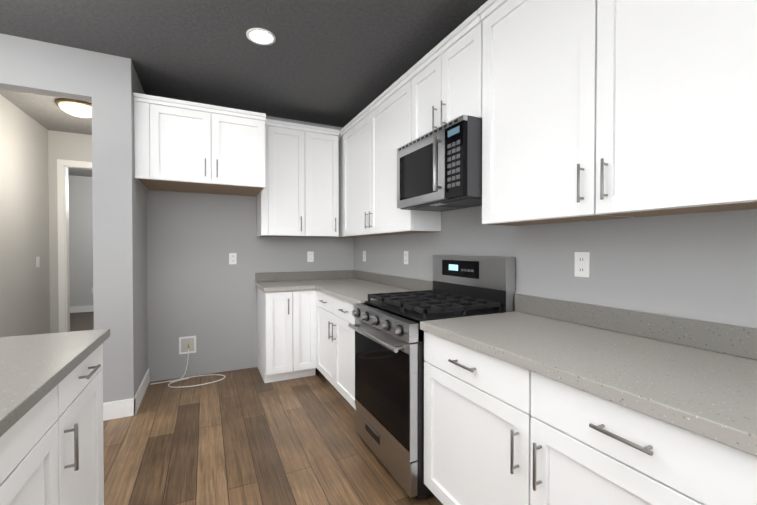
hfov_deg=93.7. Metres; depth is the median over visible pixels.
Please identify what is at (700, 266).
wall
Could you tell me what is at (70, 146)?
wall
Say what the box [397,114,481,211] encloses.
over-the-range microwave
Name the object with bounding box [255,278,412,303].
countertop
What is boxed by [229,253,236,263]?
outlet
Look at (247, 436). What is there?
floor
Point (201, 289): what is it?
wall
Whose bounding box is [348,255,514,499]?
gas range
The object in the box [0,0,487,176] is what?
ceiling
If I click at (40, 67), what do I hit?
wall
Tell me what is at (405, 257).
outlet
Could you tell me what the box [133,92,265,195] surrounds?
upper cabinet
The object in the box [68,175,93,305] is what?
wall
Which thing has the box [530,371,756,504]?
base cabinet
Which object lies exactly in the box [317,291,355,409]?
base cabinet
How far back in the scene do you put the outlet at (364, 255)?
3.98 m
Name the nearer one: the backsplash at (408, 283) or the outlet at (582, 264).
the outlet at (582, 264)
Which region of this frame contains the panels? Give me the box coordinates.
[101,343,103,504]
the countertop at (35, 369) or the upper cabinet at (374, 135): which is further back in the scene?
the upper cabinet at (374, 135)
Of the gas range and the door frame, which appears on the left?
the door frame
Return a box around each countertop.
[0,329,109,436]
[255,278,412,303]
[420,311,756,455]
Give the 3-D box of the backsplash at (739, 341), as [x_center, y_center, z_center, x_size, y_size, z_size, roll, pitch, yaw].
[1.195,0.295,1.194,0.020,0.099,1.865,0,1,-26]
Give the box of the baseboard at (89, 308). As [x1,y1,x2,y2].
[70,305,93,312]
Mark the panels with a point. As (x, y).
(102, 422)
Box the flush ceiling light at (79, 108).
[56,98,91,117]
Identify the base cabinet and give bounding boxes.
[0,385,58,504]
[56,345,102,504]
[257,287,316,382]
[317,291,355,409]
[424,331,531,504]
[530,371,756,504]
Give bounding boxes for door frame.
[57,159,91,331]
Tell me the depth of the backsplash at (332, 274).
3.99 m
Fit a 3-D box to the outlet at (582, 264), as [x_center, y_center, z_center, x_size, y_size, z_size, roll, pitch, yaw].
[0.966,0.057,1.683,0.007,0.118,0.072,0,1,-26]
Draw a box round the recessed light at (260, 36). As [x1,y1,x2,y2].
[246,28,275,44]
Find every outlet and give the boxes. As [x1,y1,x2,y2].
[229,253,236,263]
[307,251,313,261]
[363,251,365,260]
[404,251,407,263]
[574,252,589,277]
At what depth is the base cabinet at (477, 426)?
1.44 m
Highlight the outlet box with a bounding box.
[179,336,195,354]
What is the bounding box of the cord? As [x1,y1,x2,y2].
[150,349,224,387]
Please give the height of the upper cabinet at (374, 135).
1.147 m
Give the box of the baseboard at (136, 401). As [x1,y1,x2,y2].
[132,369,149,415]
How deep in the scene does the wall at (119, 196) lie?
2.66 m
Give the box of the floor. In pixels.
[70,311,442,504]
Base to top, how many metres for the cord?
0.286 m
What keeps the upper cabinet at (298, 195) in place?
attached to the wall at (201, 289)
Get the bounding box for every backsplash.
[255,270,351,281]
[352,270,432,290]
[515,294,756,359]
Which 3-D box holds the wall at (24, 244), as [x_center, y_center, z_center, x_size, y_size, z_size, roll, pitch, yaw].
[-3.556,-0.118,3.274,0.100,2.710,2.270,0,1,-26]
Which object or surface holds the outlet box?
attached to the wall at (201, 289)
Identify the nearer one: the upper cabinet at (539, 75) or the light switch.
the upper cabinet at (539, 75)
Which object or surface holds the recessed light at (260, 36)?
in the ceiling
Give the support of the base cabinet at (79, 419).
on the floor
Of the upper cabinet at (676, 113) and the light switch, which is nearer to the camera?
the upper cabinet at (676, 113)
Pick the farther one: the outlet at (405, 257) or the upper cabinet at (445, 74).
the outlet at (405, 257)
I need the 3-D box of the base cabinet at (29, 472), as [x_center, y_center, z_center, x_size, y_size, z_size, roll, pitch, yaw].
[-1.046,0.828,0.555,0.656,0.883,0.905,0,1,-26]
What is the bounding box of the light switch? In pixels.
[36,257,39,266]
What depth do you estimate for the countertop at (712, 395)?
1.08 m
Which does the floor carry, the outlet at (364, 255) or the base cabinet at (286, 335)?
the base cabinet at (286, 335)
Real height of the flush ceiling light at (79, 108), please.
0.104 m
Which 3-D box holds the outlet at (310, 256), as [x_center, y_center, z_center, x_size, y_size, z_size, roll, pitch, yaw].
[-0.777,0.047,4.053,0.072,0.118,0.007,0,1,-26]
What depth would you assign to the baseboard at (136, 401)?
2.92 m
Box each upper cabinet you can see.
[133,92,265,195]
[257,119,339,236]
[335,71,440,237]
[408,10,482,140]
[478,0,631,225]
[596,0,756,216]
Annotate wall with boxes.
[0,33,91,101]
[0,94,49,336]
[48,130,91,332]
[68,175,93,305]
[91,51,147,402]
[146,116,353,381]
[354,205,756,327]
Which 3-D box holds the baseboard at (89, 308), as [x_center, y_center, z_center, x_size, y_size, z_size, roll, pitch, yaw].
[-5.015,1.123,7.504,4.970,0.130,0.013,0,1,-26]
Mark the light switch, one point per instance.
(37, 261)

